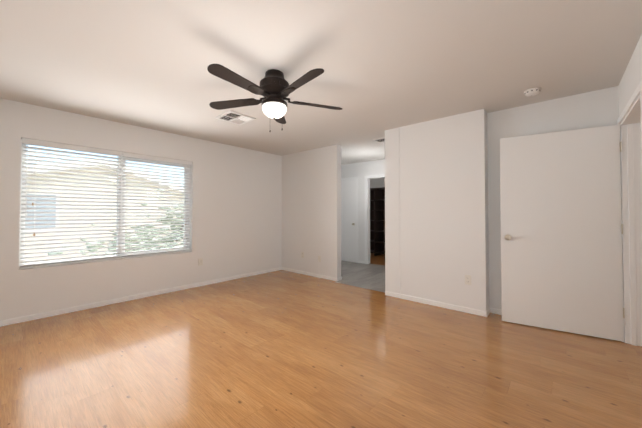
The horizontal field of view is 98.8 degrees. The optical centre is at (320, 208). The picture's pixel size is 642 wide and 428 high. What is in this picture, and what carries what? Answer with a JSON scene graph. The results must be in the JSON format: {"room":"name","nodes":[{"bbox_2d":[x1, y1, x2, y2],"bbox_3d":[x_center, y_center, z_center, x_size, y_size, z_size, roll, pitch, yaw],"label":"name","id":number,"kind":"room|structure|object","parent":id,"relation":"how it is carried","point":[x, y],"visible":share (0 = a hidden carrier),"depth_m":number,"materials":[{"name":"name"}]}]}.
{"room":"empty bedroom","nodes":[
{"label":"empty bedroom","id":0,"kind":"room"},
{"bbox_2d":[0,98,281,320],"bbox_3d":[-1.331,0.076,5.492,0.200,2.440,8.550,-1,-1,41],"label":"wall","id":1,"kind":"structure","parent":0,"point":[236,211],"depth_m":4.04,"materials":[{"name":"white paint"}]},
{"bbox_2d":[19,139,189,268],"bbox_3d":[-2.811,-0.046,3.849,0.075,1.470,1.895,-1,-1,41],"label":"window","id":2,"kind":"structure","parent":1,"relation":"in","point":[82,258],"depth_m":3.81,"materials":[{"name":"white plastic"}]},
{"bbox_2d":[20,138,191,268],"bbox_3d":[-2.740,-0.049,3.787,0.080,1.462,1.883,-1,-1,41],"label":"window blinds","id":3,"kind":"object","parent":2,"relation":"attached to","point":[27,142],"visible":0.96,"depth_m":3.60,"materials":[{"name":"white plastic"}]},
{"bbox_2d":[0,267,280,326],"bbox_3d":[-2.375,1.242,4.114,0.014,0.062,4.670,-1,-1,41],"label":"baseboard","id":4,"kind":"structure","parent":1,"relation":"attached to","point":[164,291],"depth_m":3.70,"materials":[{"name":"white paint"}]},
{"bbox_2d":[198,258,202,265],"bbox_3d":[-1.995,0.880,4.559,0.008,0.115,0.070,-1,-1,41],"label":"electrical outlet","id":5,"kind":"object","parent":1,"relation":"attached to","point":[200,261],"visible":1,"depth_m":4.56,"materials":[{"name":"white plastic"}]},
{"bbox_2d":[281,144,340,277],"bbox_3d":[-0.239,0.075,5.447,1.504,2.440,0.120,-1,-1,41],"label":"wall","id":6,"kind":"structure","parent":0,"point":[311,204],"depth_m":5.30,"materials":[{"name":"white paint"}]},
{"bbox_2d":[281,267,338,280],"bbox_3d":[-0.267,1.263,5.368,1.490,0.062,0.014,-1,-1,41],"label":"baseboard","id":7,"kind":"structure","parent":6,"relation":"attached to","point":[282,268],"depth_m":5.28,"materials":[{"name":"white paint"}]},
{"bbox_2d":[0,253,641,427],"bbox_3d":[0.576,1.317,3.806,5.265,0.103,8.550,-1,-1,41],"label":"floor","id":8,"kind":"structure","parent":0,"point":[280,349],"depth_m":2.18,"materials":[{"name":"brown wood"}]},
{"bbox_2d":[370,187,384,255],"bbox_3d":[2.080,0.370,7.596,1.955,1.920,0.475,-1,-1,41],"label":"shelf unit","id":9,"kind":"object","parent":8,"relation":"on","point":[377,221],"visible":0.29,"depth_m":8.02,"materials":[{"name":"brown wood"}]},
{"bbox_2d":[0,0,641,164],"bbox_3d":[1.930,-1.266,2.666,8.860,0.150,8.550,-1,-1,41],"label":"ceiling","id":10,"kind":"structure","parent":0,"point":[387,64],"depth_m":2.19,"materials":[{"name":"white paint"}]},
{"bbox_2d":[215,110,255,124],"bbox_3d":[-1.106,-1.169,3.563,0.370,0.015,0.370,-1,-1,41],"label":"ceiling vent","id":11,"kind":"object","parent":10,"relation":"in","point":[230,116],"visible":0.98,"depth_m":3.55,"materials":[{"name":"white metal"}]},
{"bbox_2d":[207,64,341,131],"bbox_3d":[-0.411,-0.948,2.389,1.239,0.495,1.234,-1,-1,41],"label":"ceiling fan","id":12,"kind":"object","parent":10,"relation":"hanging from","point":[274,89],"visible":1,"depth_m":2.33,"materials":[{"name":"brown metal"}]},
{"bbox_2d":[373,137,384,142],"bbox_3d":[1.089,-1.153,4.574,0.380,0.013,0.220,-1,-1,41],"label":"ceiling vent","id":13,"kind":"object","parent":10,"relation":"in","point":[380,140],"visible":0.35,"depth_m":4.62,"materials":[{"name":"white metal"}]},
{"bbox_2d":[524,87,540,95],"bbox_3d":[2.125,-1.167,2.766,0.140,0.044,0.140,-1,-1,41],"label":"smoke detector","id":14,"kind":"object","parent":10,"relation":"attached to","point":[532,91],"visible":1,"depth_m":2.73,"materials":[{"name":"white plastic"}]},
{"bbox_2d":[341,159,384,262],"bbox_3d":[1.355,0.090,6.379,2.680,2.440,0.120,-1,-1,41],"label":"wall","id":15,"kind":"structure","parent":0,"point":[360,170],"depth_m":6.62,"materials":[{"name":"white paint"}]},
{"bbox_2d":[341,179,355,261],"bbox_3d":[0.572,0.295,6.931,0.704,2.025,0.072,-1,-1,41],"label":"hall door","id":16,"kind":"structure","parent":15,"relation":"in","point":[348,220],"depth_m":6.87,"materials":[{"name":"white paint"}]},
{"bbox_2d":[341,174,384,263],"bbox_3d":[1.041,0.266,6.641,1.856,2.097,0.133,-1,-1,41],"label":"door frame","id":17,"kind":"structure","parent":15,"relation":"attached to","point":[367,219],"depth_m":6.55,"materials":[{"name":"white paint"}]},
{"bbox_2d":[370,178,384,187],"bbox_3d":[2.303,0.114,7.860,2.160,2.440,0.200,-1,-1,41],"label":"wall","id":18,"kind":"structure","parent":0,"point":[378,183],"depth_m":8.26,"materials":[{"name":"white paint"}]},
{"bbox_2d":[385,86,618,310],"bbox_3d":[1.953,0.042,3.408,2.400,2.440,0.310,-1,-1,41],"label":"wall","id":19,"kind":"structure","parent":0,"point":[442,213],"depth_m":3.43,"materials":[{"name":"white paint"}]},
{"bbox_2d":[385,291,487,316],"bbox_3d":[1.437,1.234,3.628,1.308,0.062,0.014,-1,-1,41],"label":"baseboard","id":20,"kind":"structure","parent":19,"relation":"attached to","point":[439,304],"depth_m":3.54,"materials":[{"name":"white paint"}]},
{"bbox_2d":[465,275,470,284],"bbox_3d":[1.780,0.860,3.333,0.070,0.115,0.008,-1,-1,41],"label":"electrical outlet","id":21,"kind":"object","parent":19,"relation":"attached to","point":[467,279],"visible":1,"depth_m":3.33,"materials":[{"name":"white plastic"}]},
{"bbox_2d":[488,308,501,314],"bbox_3d":[2.455,1.224,2.987,1.092,0.062,0.014,-1,-1,41],"label":"baseboard","id":22,"kind":"structure","parent":19,"relation":"attached to","point":[490,310],"depth_m":3.30,"materials":[{"name":"white paint"}]},
{"bbox_2d":[618,34,641,302],"bbox_3d":[1.419,0.000,0.881,0.120,2.440,4.820,-1,-1,41],"label":"wall","id":23,"kind":"structure","parent":0,"point":[631,79],"depth_m":2.19,"materials":[{"name":"white paint"}]},
{"bbox_2d":[617,80,641,345],"bbox_3d":[2.562,0.188,2.187,0.148,2.107,1.079,-1,-1,41],"label":"door frame","id":24,"kind":"structure","parent":23,"relation":"attached to","point":[631,170],"depth_m":2.53,"materials":[{"name":"white paint"}]},
{"bbox_2d":[500,125,624,340],"bbox_3d":[2.423,0.225,2.838,0.958,2.030,0.169,-1,-1,32],"label":"door","id":25,"kind":"structure","parent":24,"relation":"attached to","point":[561,233],"depth_m":2.79,"materials":[{"name":"white paint"}]},
{"label":"outside","id":26,"kind":"structure","parent":0,"visible":0},
{"bbox_3d":[-18.794,4.472,16.255,40.320,0.200,60.000,-1,-1,41],"label":"ground","id":27,"kind":"structure","parent":26,"visible":0},
{"bbox_2d":[24,158,183,263],"bbox_3d":[-10.500,1.327,11.985,9.500,5.950,9.000,-1,-1,41],"label":"neighbouring house","id":28,"kind":"structure","parent":27,"relation":"on","point":[44,242],"depth_m":9.14,"materials":[{"name":"beige paint"}]},
{"bbox_2d":[48,189,183,255],"bbox_3d":[-4.345,1.788,7.082,5.470,4.883,7.172,-1,-1,41],"label":"trees","id":29,"kind":"object","parent":27,"relation":"on","point":[97,246],"depth_m":7.09,"materials":[{"name":"green plant"}]}
]}

